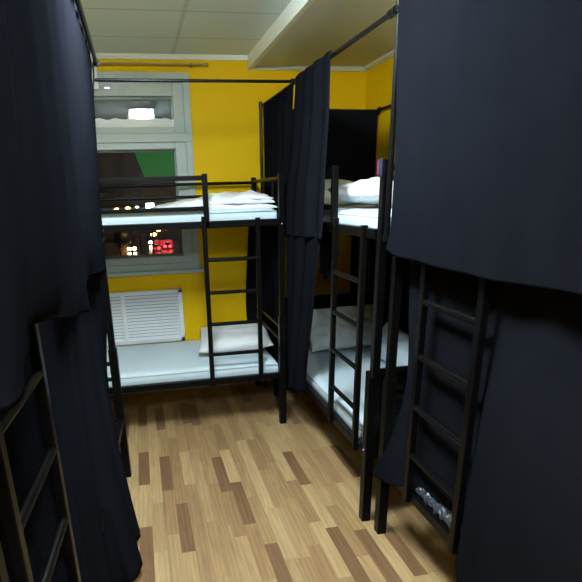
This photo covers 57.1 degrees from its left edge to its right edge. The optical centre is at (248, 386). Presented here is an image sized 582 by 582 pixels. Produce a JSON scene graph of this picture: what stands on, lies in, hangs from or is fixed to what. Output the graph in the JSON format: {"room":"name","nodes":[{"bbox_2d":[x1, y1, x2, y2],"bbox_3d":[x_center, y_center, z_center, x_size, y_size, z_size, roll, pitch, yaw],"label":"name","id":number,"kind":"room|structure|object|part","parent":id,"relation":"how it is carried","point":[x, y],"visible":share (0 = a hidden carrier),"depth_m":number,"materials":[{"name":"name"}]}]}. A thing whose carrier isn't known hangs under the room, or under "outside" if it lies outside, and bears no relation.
{"room":"dormitory","nodes":[
{"label":"dormitory","id":0,"kind":"room"},
{"bbox_2d":[4,0,88,326],"bbox_3d":[-0.396,-0.531,1.024,0.078,0.924,0.802,-3,20,-4],"label":"curtain","id":1,"kind":"object","parent":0,"point":[56,285],"visible":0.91,"depth_m":0.96,"materials":[{"name":"black fabric"}]},
{"bbox_2d":[74,0,290,54],"bbox_3d":[0.134,-1.283,0.595,3.350,0.120,7.496,-5,20,-10],"label":"ceiling","id":2,"kind":"structure","parent":0,"point":[204,27],"depth_m":3.12,"materials":[{"name":"tile"}]},
{"bbox_2d":[96,59,366,346],"bbox_3d":[-0.533,-1.231,4.370,3.350,2.532,0.300,-5,20,-10],"label":"wall","id":3,"kind":"structure","parent":0,"point":[224,116],"depth_m":4.11,"materials":[{"name":"yellow paint"}]},
{"bbox_2d":[107,289,184,345],"bbox_3d":[-1.077,-0.548,4.325,1.098,0.432,0.024,-5,20,-10],"label":"air vent","id":4,"kind":"object","parent":3,"relation":"in","point":[152,316],"visible":0.53,"depth_m":4.37,"materials":[{"name":"white plastic"}]},
{"bbox_2d":[94,71,203,277],"bbox_3d":[-1.131,-1.553,4.004,1.510,1.422,0.170,-5,20,-10],"label":"window","id":5,"kind":"structure","parent":3,"relation":"in","point":[115,135],"depth_m":3.94,"materials":[{"name":"white paint"}]},
{"bbox_3d":[-0.883,-2.026,3.940,0.662,0.224,0.070,-5,20,-10],"label":"sash","id":6,"kind":"part","parent":5,"relation":"part of","materials":[{"name":"white paint"}]},
{"bbox_3d":[-0.859,-2.029,3.881,0.770,0.335,0.048,-5,20,-10],"label":"transom sash","id":7,"kind":"part","parent":5,"relation":"part of","materials":[{"name":"white paint"}]},
{"bbox_3d":[-0.866,-1.422,4.161,0.660,0.803,0.070,-5,20,-10],"label":"sash","id":8,"kind":"part","parent":5,"relation":"part of","materials":[{"name":"white paint"}]},
{"bbox_3d":[-0.839,-1.400,4.111,0.770,0.885,0.048,-5,20,-10],"label":"casement sash","id":9,"kind":"part","parent":5,"relation":"part of","materials":[{"name":"white paint"}]},
{"bbox_3d":[-1.100,-0.881,4.192,1.510,0.030,0.060,-5,20,-10],"label":"sill","id":10,"kind":"part","parent":5,"relation":"part of","materials":[{"name":"white paint"}]},
{"bbox_2d":[94,62,207,88],"bbox_3d":[-1.055,-2.175,3.717,1.559,0.173,0.076,-5,20,-10],"label":"curtain rod","id":11,"kind":"object","parent":3,"relation":"attached to","point":[190,64],"depth_m":3.72,"materials":[{"name":"brown"}]},
{"bbox_3d":[-1.082,-2.166,3.695,0.063,0.173,0.010,-5,20,-10],"label":"blind strip","id":12,"kind":"part","parent":11,"relation":"part of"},
{"bbox_2d":[90,53,247,60],"bbox_3d":[-0.977,-2.308,3.711,2.050,0.029,0.030,-5,20,-10],"label":"trim","id":13,"kind":"structure","parent":3,"relation":"attached to","point":[98,55],"depth_m":3.78,"materials":[{"name":"white"}]},
{"bbox_2d":[110,379,272,395],"bbox_3d":[-0.466,-0.019,4.650,2.950,0.060,0.014,-5,20,-10],"label":"baseboard","id":14,"kind":"structure","parent":3,"relation":"attached to","point":[269,379],"depth_m":4.64,"materials":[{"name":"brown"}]},
{"bbox_2d":[248,0,315,68],"bbox_3d":[0.696,-1.216,0.665,0.034,0.086,6.961,-5,20,-10],"label":"trim","id":15,"kind":"structure","parent":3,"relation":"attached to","point":[295,9],"depth_m":3.07,"materials":[{"name":"white paint"}]},
{"bbox_2d":[247,65,366,70],"bbox_3d":[0.453,-2.387,3.986,0.935,0.026,0.030,-5,20,-10],"label":"trim","id":16,"kind":"structure","parent":3,"relation":"attached to","point":[257,67],"depth_m":3.96,"materials":[{"name":"white"}]},
{"bbox_2d":[258,8,393,107],"bbox_3d":[0.311,-1.747,2.990,0.031,0.032,2.250,-5,20,-10],"label":"curtain rod","id":17,"kind":"object","parent":3,"relation":"attached to","point":[387,15],"visible":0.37,"depth_m":2.22,"materials":[{"name":"black metal"}]},
{"bbox_2d":[110,381,456,581],"bbox_3d":[0.210,1.206,1.505,3.350,0.120,7.496,-5,20,-10],"label":"floor","id":18,"kind":"structure","parent":0,"point":[221,490],"depth_m":2.93,"materials":[{"name":"laminate"}]},
{"bbox_2d":[0,239,131,581],"bbox_3d":[-0.970,0.114,1.927,0.798,1.710,2.128,-4,20,-7],"label":"bunk bed","id":19,"kind":"object","parent":18,"relation":"on","point":[14,519],"visible":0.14,"depth_m":1.29,"materials":[{"name":"black paint"}]},
{"bbox_3d":[-0.461,0.439,1.005,0.046,1.703,0.046,-4,20,-7],"label":"post","id":20,"kind":"part","parent":19,"relation":"part of","materials":[{"name":"black paint"}]},
{"bbox_2d":[0,272,142,581],"bbox_3d":[-0.559,0.226,2.020,0.174,1.339,2.012,-4,20,-7],"label":"curtain","id":21,"kind":"object","parent":19,"relation":"hanging from","point":[74,350],"visible":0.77,"depth_m":1.73,"materials":[{"name":"black fabric"}]},
{"bbox_2d":[91,59,94,94],"bbox_3d":[-0.762,-1.299,2.590,0.103,0.523,0.025,-19,26,-39],"label":"support pole","id":22,"kind":"object","parent":19,"relation":"on","point":[92,61],"visible":0.26,"depth_m":2.53,"materials":[{"name":"black metal"}]},
{"bbox_2d":[75,0,99,66],"bbox_3d":[-0.477,-1.126,1.358,0.031,0.032,2.624,-5,20,-10],"label":"curtain rod","id":23,"kind":"object","parent":22,"relation":"attached to","point":[78,2],"visible":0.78,"depth_m":2.03,"materials":[{"name":"black metal"}]},
{"bbox_2d":[0,0,30,412],"bbox_3d":[-0.314,-0.391,0.560,0.071,0.872,0.495,-5,20,-10],"label":"curtain","id":24,"kind":"object","parent":23,"relation":"hanging from","point":[15,333],"visible":0.94,"depth_m":0.67,"materials":[{"name":"black fabric"}]},
{"bbox_2d":[56,0,105,281],"bbox_3d":[-0.614,-0.857,2.027,0.072,0.987,1.310,-5,20,-10],"label":"curtain","id":25,"kind":"object","parent":23,"relation":"hanging from","point":[76,57],"visible":0.84,"depth_m":1.81,"materials":[{"name":"black fabric"}]},
{"bbox_3d":[-0.595,0.541,2.138,0.032,0.042,2.040,-4,20,-7],"label":"rail","id":26,"kind":"part","parent":19,"relation":"part of","materials":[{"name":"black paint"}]},
{"bbox_3d":[-1.115,0.058,3.001,0.700,0.368,0.025,-4,20,-7],"label":"headboard","id":27,"kind":"part","parent":19,"relation":"part of","materials":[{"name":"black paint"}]},
{"bbox_3d":[-0.757,-0.260,2.941,0.046,1.703,0.046,-4,20,-7],"label":"post","id":28,"kind":"part","parent":19,"relation":"part of","materials":[{"name":"black metal"}]},
{"bbox_2d":[99,173,285,423],"bbox_3d":[-0.811,-0.586,3.828,2.001,1.710,0.898,-5,20,-10],"label":"bunk bed","id":29,"kind":"object","parent":18,"relation":"on","point":[257,222],"visible":0.53,"depth_m":3.54,"materials":[{"name":"black paint"}]},
{"bbox_3d":[-0.973,-1.082,3.167,1.478,0.317,0.032,-5,20,-10],"label":"guard rail","id":30,"kind":"part","parent":29,"relation":"part of","materials":[{"name":"black metal"}]},
{"bbox_3d":[-0.916,-1.446,3.958,1.935,0.113,0.023,-5,20,-10],"label":"guard rail","id":31,"kind":"part","parent":29,"relation":"part of","materials":[{"name":"black metal"}]},
{"bbox_2d":[101,208,276,224],"bbox_3d":[-0.827,-1.150,3.629,1.904,0.093,0.804,-5,20,-10],"label":"mattress","id":32,"kind":"object","parent":29,"relation":"on","point":[247,213],"visible":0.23,"depth_m":3.32,"materials":[{"name":"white fabric"}]},
{"bbox_2d":[152,190,277,209],"bbox_3d":[-0.264,-1.278,3.646,0.843,0.117,0.589,-5,20,-8],"label":"duvet","id":33,"kind":"object","parent":32,"relation":"on","point":[250,198],"visible":0.77,"depth_m":3.44,"materials":[{"name":"white fabric"}]},
{"bbox_3d":[-0.746,-0.972,3.255,1.915,0.042,0.032,-5,20,-10],"label":"rail","id":34,"kind":"part","parent":29,"relation":"part of","materials":[{"name":"black metal"}]},
{"bbox_2d":[107,340,277,386],"bbox_3d":[-0.797,-0.175,3.985,1.904,0.102,0.804,-5,20,-10],"label":"mattress","id":35,"kind":"object","parent":29,"relation":"on","point":[170,361],"visible":0.38,"depth_m":3.78,"materials":[{"name":"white fabric"}]},
{"bbox_2d":[198,323,273,352],"bbox_3d":[-0.109,-0.393,4.159,0.559,0.170,0.621,-3,20,-3],"label":"pillow","id":36,"kind":"object","parent":35,"relation":"on","point":[240,337],"visible":0.75,"depth_m":3.95,"materials":[{"name":"white fabric"}]},
{"bbox_3d":[-0.716,0.006,3.612,1.915,0.042,0.032,-5,20,-10],"label":"rail","id":37,"kind":"part","parent":29,"relation":"part of","materials":[{"name":"black metal"}]},
{"bbox_3d":[0.064,-0.816,4.393,0.046,1.703,0.046,-5,20,-10],"label":"post","id":38,"kind":"part","parent":29,"relation":"part of","materials":[{"name":"black metal"}]},
{"bbox_2d":[246,226,278,362],"bbox_3d":[0.149,-0.689,4.165,0.110,1.124,0.679,-9,21,-20],"label":"curtain","id":39,"kind":"object","parent":29,"relation":"hanging from","point":[269,234],"visible":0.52,"depth_m":4.12,"materials":[{"name":"black fabric"}]},
{"bbox_3d":[0.127,-1.325,3.768,0.028,0.286,0.820,-5,20,-10],"label":"headboard","id":40,"kind":"part","parent":29,"relation":"part of","materials":[{"name":"black paint"}]},
{"bbox_3d":[0.155,-0.387,4.111,0.025,0.368,0.800,-5,20,-10],"label":"headboard","id":41,"kind":"part","parent":29,"relation":"part of","materials":[{"name":"black paint"}]},
{"bbox_3d":[0.229,-0.538,3.617,0.046,1.703,0.046,-5,20,-10],"label":"post","id":42,"kind":"part","parent":29,"relation":"part of","materials":[{"name":"black metal"}]},
{"bbox_2d":[284,50,330,239],"bbox_3d":[0.292,-1.317,3.088,0.067,0.904,0.920,-5,20,-10],"label":"curtain","id":43,"kind":"object","parent":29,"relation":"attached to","point":[305,184],"visible":0.95,"depth_m":2.91,"materials":[{"name":"black fabric"}]},
{"bbox_2d":[94,78,294,84],"bbox_3d":[-0.362,-1.747,3.034,1.299,0.034,0.031,-5,20,-10],"label":"curtain rod","id":44,"kind":"object","parent":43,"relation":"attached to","point":[291,80],"visible":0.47,"depth_m":3.04,"materials":[{"name":"black metal"}]},
{"bbox_2d":[263,82,293,212],"bbox_3d":[0.199,-1.558,3.595,0.015,0.744,0.791,-6,20,-10],"label":"curtain","id":45,"kind":"object","parent":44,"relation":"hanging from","point":[277,111],"visible":0.75,"depth_m":3.54,"materials":[{"name":"black fabric"}]},
{"bbox_2d":[259,101,266,387],"bbox_3d":[0.120,-1.030,4.250,0.027,2.224,0.028,-5,20,-10],"label":"support pole","id":46,"kind":"object","parent":18,"relation":"on","point":[260,102],"visible":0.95,"depth_m":3.96,"materials":[{"name":"black metal"}]},
{"bbox_2d":[273,0,407,521],"bbox_3d":[0.746,-0.708,3.247,0.798,2.247,1.945,-5,20,-10],"label":"bunk bed","id":47,"kind":"object","parent":18,"relation":"on","point":[368,447],"visible":0.38,"depth_m":2.55,"materials":[{"name":"black paint"}]},
{"bbox_3d":[0.211,-0.733,4.153,0.046,1.703,0.046,-5,20,-10],"label":"post","id":48,"kind":"part","parent":47,"relation":"part of","materials":[{"name":"black metal"}]},
{"bbox_2d":[286,227,320,392],"bbox_3d":[0.326,-0.412,3.383,0.045,1.133,0.751,-5,20,-10],"label":"curtain","id":49,"kind":"object","parent":47,"relation":"hanging from","point":[302,253],"visible":0.95,"depth_m":3.37,"materials":[{"name":"black fabric"}]},
{"bbox_3d":[0.581,-0.514,4.311,0.700,0.462,0.025,-5,20,-10],"label":"headboard","id":50,"kind":"part","parent":47,"relation":"part of","materials":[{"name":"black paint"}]},
{"bbox_3d":[0.376,-0.953,3.107,0.032,0.042,1.810,-5,20,-10],"label":"rail","id":51,"kind":"part","parent":47,"relation":"part of","materials":[{"name":"black metal"}]},
{"bbox_2d":[319,230,339,280],"bbox_3d":[0.461,-0.741,3.031,0.033,0.277,0.396,-4,20,-6],"label":"curtain","id":52,"kind":"object","parent":47,"relation":"hanging from","point":[326,242],"visible":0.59,"depth_m":3.09,"materials":[{"name":"black fabric"}]},
{"bbox_3d":[0.319,-1.173,3.309,0.032,0.317,1.290,-5,20,-10],"label":"guard rail","id":53,"kind":"part","parent":47,"relation":"part of","materials":[{"name":"black metal"}]},
{"bbox_3d":[0.406,0.026,3.465,0.032,0.042,1.810,-5,20,-10],"label":"rail","id":54,"kind":"part","parent":47,"relation":"part of","materials":[{"name":"black metal"}]},
{"bbox_2d":[306,342,385,439],"bbox_3d":[0.767,-0.047,3.515,0.704,0.094,1.804,-5,20,-10],"label":"mattress","id":55,"kind":"object","parent":47,"relation":"on","point":[318,361],"visible":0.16,"depth_m":3.47,"materials":[{"name":"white fabric"}]},
{"bbox_2d":[310,304,372,351],"bbox_3d":[0.726,-0.455,4.047,0.626,0.281,0.308,-7,21,-14],"label":"pillow","id":56,"kind":"object","parent":55,"relation":"on","point":[320,329],"visible":0.66,"depth_m":3.95,"materials":[{"name":"grey fabric"}]},
{"bbox_2d":[370,322,408,366],"bbox_3d":[1.038,-0.206,3.451,0.229,0.232,0.955,-7,21,-13],"label":"pillow","id":57,"kind":"object","parent":55,"relation":"on","point":[403,337],"visible":0.27,"depth_m":3.43,"materials":[{"name":"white fabric"}]},
{"bbox_3d":[0.553,-1.416,3.981,0.720,0.286,0.028,-5,20,-10],"label":"headboard","id":58,"kind":"part","parent":47,"relation":"part of","materials":[{"name":"black paint"}]},
{"bbox_2d":[323,203,391,227],"bbox_3d":[0.737,-1.025,3.158,0.704,0.093,1.804,-5,20,-10],"label":"mattress","id":59,"kind":"object","parent":47,"relation":"on","point":[358,214],"visible":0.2,"depth_m":2.61,"materials":[{"name":"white fabric"}]},
{"bbox_2d":[324,179,356,204],"bbox_3d":[0.546,-1.338,3.666,0.600,0.185,0.438,-6,21,-12],"label":"pillow","id":60,"kind":"object","parent":59,"relation":"on","point":[327,198],"visible":0.16,"depth_m":3.53,"materials":[{"name":"grey fabric"}]},
{"bbox_2d":[327,177,393,206],"bbox_3d":[0.747,-1.057,2.888,0.541,0.161,0.379,-8,21,-16],"label":"pillow","id":61,"kind":"object","parent":59,"relation":"on","point":[363,191],"visible":0.41,"depth_m":2.76,"materials":[{"name":"white fabric"}]},
{"bbox_3d":[0.936,-0.802,4.282,0.046,1.703,0.046,-5,20,-10],"label":"post","id":62,"kind":"part","parent":47,"relation":"part of","materials":[{"name":"black metal"}]},
{"bbox_3d":[0.575,-0.116,2.435,0.046,1.703,0.069,-5,20,-10],"label":"post","id":63,"kind":"part","parent":47,"relation":"part of","materials":[{"name":"black metal"}]},
{"bbox_2d":[377,158,383,176],"bbox_3d":[0.530,-0.883,2.140,0.008,0.068,0.048,-5,20,-10],"label":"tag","id":64,"kind":"object","parent":47,"relation":"hanging from","point":[379,161],"visible":1,"depth_m":2.13,"materials":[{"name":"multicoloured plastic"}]},
{"bbox_3d":[0.943,0.099,2.603,0.700,0.462,0.025,-5,20,-10],"label":"headboard","id":65,"kind":"part","parent":47,"relation":"part of","materials":[{"name":"black paint"}]},
{"bbox_2d":[390,5,398,16],"bbox_3d":[0.734,-1.031,0.996,0.031,0.032,2.059,-5,20,-10],"label":"curtain rod","id":66,"kind":"object","parent":47,"relation":"attached to","point":[394,10],"visible":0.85,"depth_m":1.92,"materials":[{"name":"black metal"}]},
{"bbox_2d":[386,0,581,295],"bbox_3d":[0.722,-0.626,1.117,0.031,0.873,1.955,-5,20,-10],"label":"curtain","id":67,"kind":"object","parent":66,"relation":"hanging from","point":[487,184],"visible":1,"depth_m":1.45,"materials":[{"name":"black fabric"}]},
{"bbox_2d":[374,255,492,554],"bbox_3d":[1.175,0.202,1.505,0.798,1.710,1.996,-5,20,-10],"label":"bunk bed","id":68,"kind":"object","parent":18,"relation":"on","point":[389,395],"visible":0.2,"depth_m":2.00,"materials":[{"name":"black paint"}]},
{"bbox_3d":[0.627,-0.084,2.343,0.046,1.703,0.046,-5,20,-10],"label":"post","id":69,"kind":"part","parent":68,"relation":"part of","materials":[{"name":"black metal"}]},
{"bbox_3d":[0.999,0.172,2.513,0.700,0.368,0.025,-5,20,-10],"label":"headboard","id":70,"kind":"part","parent":68,"relation":"part of","materials":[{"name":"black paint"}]},
{"bbox_3d":[0.832,0.692,1.608,0.032,0.042,1.910,-5,20,-10],"label":"rail","id":71,"kind":"part","parent":68,"relation":"part of","materials":[{"name":"black metal"}]},
{"bbox_2d":[415,486,460,533],"bbox_3d":[1.179,0.621,1.654,0.722,0.094,1.884,-5,20,-10],"label":"plastic bag","id":72,"kind":"object","parent":68,"relation":"on","point":[444,515],"visible":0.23,"depth_m":2.08,"materials":[{"name":"clear plastic"}]},
{"bbox_2d":[372,260,581,581],"bbox_3d":[0.804,0.344,1.497,0.129,1.279,1.980,-5,20,-10],"label":"curtain","id":73,"kind":"object","parent":68,"relation":"hanging from","point":[522,518],"visible":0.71,"depth_m":1.55,"materials":[{"name":"black fabric"}]},
{"bbox_2d":[257,0,396,66],"bbox_3d":[1.151,-1.276,0.759,0.900,0.064,6.996,-5,20,-10],"label":"ceiling","id":74,"kind":"structure","parent":0,"point":[325,26],"depth_m":3.21,"materials":[{"name":"beige paint"}]},
{"bbox_2d":[365,57,394,293],"bbox_3d":[1.726,-0.170,1.278,0.200,2.532,6.996,-5,20,-10],"label":"wall","id":75,"kind":"structure","parent":0,"point":[379,79],"depth_m":3.91,"materials":[{"name":"yellow paint"}]},
{"bbox_2d":[364,50,393,69],"bbox_3d":[1.579,-1.269,0.833,0.035,0.026,6.961,-5,20,-10],"label":"trim","id":76,"kind":"structure","parent":75,"relation":"attached to","point":[389,55],"depth_m":3.80,"materials":[{"name":"white"}]},
{"bbox_2d":[377,104,390,111],"bbox_3d":[1.126,-1.730,3.063,0.031,0.032,1.784,-5,20,-10],"label":"curtain rod","id":77,"kind":"object","parent":75,"relation":"attached to","point":[379,109],"visible":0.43,"depth_m":3.81,"materials":[{"name":"black metal"}]},
{"bbox_3d":[0.556,-1.978,3.839,0.824,0.032,0.031,-5,20,-10],"label":"curtain rod","id":78,"kind":"object","parent":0,"visible":0},
{"bbox_2d":[291,109,377,181],"bbox_3d":[0.567,-1.672,3.929,0.805,0.682,0.018,-5,20,-10],"label":"curtain","id":79,"kind":"object","parent":78,"relation":"hanging from","point":[352,133],"visible":0.27,"depth_m":3.92,"materials":[{"name":"black fabric"}]},
{"label":"outside","id":80,"kind":"structure","parent":0,"visible":0},
{"bbox_2d":[104,235,179,255],"bbox_3d":[-16.274,-25.152,106.700,130.000,0.300,160.000,-5,20,-10],"label":"street","id":81,"kind":"structure","parent":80,"point":[111,249],"depth_m":132.68,"materials":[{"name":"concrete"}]},
{"bbox_2d":[97,153,134,243],"bbox_3d":[-51.270,-55.797,151.060,34.600,28.800,16.100,-5,20,-10],"label":"building","id":82,"kind":"structure","parent":81,"relation":"on","point":[110,165],"depth_m":145.96,"materials":[{"name":"brown"}]},
{"bbox_2d":[118,232,120,255],"bbox_3d":[-15.277,-15.658,64.151,0.862,11.027,1.165,4,21,15],"label":"street lamp","id":83,"kind":"object","parent":81,"relation":"on","point":[118,232],"visible":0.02,"depth_m":64.14,"materials":[{"name":"black paint"}]},
{"bbox_2d":[126,206,132,254],"bbox_3d":[-14.218,-16.270,65.393,0.572,11.262,1.100,-5,20,-10],"label":"street lamp","id":84,"kind":"object","parent":81,"relation":"on","point":[127,207],"visible":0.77,"depth_m":65.15,"materials":[{"name":"black paint"}]},
{"bbox_2d":[127,244,136,251],"bbox_3d":[-27.819,-33.239,127.237,2.124,1.450,4.210,-5,20,-10],"label":"car","id":85,"kind":"object","parent":81,"relation":"on","point":[133,245],"visible":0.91,"depth_m":125.67,"materials":[{"name":"black paint"}]},
{"bbox_2d":[135,205,141,253],"bbox_3d":[-13.171,-16.413,65.586,0.468,11.339,1.060,-5,20,-10],"label":"street lamp","id":86,"kind":"object","parent":81,"relation":"on","point":[136,206],"visible":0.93,"depth_m":65.36,"materials":[{"name":"black paint"}]},
{"bbox_2d":[145,203,153,207],"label":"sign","id":87,"kind":"object","parent":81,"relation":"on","point":[149,205],"depth_m":61.41,"materials":[{"name":"white paint"}]},
{"bbox_3d":[-11.376,-20.833,61.616,1.000,0.900,0.300,-5,20,-10],"label":"panel","id":88,"kind":"part","parent":87,"relation":"part of","materials":[{"name":"white"}]},
{"bbox_2d":[151,231,154,253],"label":"sign","id":89,"kind":"object","parent":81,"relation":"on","point":[151,231],"depth_m":62.91,"materials":[{"name":"black paint"}]},
{"bbox_3d":[-11.215,-15.609,63.526,0.185,11.130,0.185,-14,24,-31],"label":"post","id":90,"kind":"part","parent":89,"relation":"part of","materials":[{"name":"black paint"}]},
{"bbox_2d":[133,152,178,241],"bbox_3d":[-20.334,-59.090,157.469,27.900,28.800,18.200,-5,20,-10],"label":"building","id":91,"kind":"structure","parent":81,"relation":"on","point":[150,164],"depth_m":147.32,"materials":[{"name":"green"}]},
{"bbox_2d":[152,244,160,250],"bbox_3d":[-21.895,-33.111,126.389,1.992,1.450,4.180,-5,20,-10],"label":"car","id":92,"kind":"object","parent":81,"relation":"on","point":[157,247],"visible":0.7,"depth_m":124.97,"materials":[{"name":"red paint"}]},
{"bbox_2d":[154,239,172,246],"bbox_3d":[-21.934,-37.036,136.906,4.900,1.600,2.150,-5,20,-10],"label":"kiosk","id":93,"kind":"object","parent":81,"relation":"on","point":[163,240],"visible":0.55,"depth_m":135.92,"materials":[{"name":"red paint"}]},
{"bbox_2d":[163,242,171,248],"bbox_3d":[-19.903,-34.703,130.574,1.992,1.450,4.180,-5,20,-10],"label":"car","id":94,"kind":"object","parent":81,"relation":"on","point":[166,244],"visible":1,"depth_m":129.38,"materials":[{"name":"black paint"}]}
]}

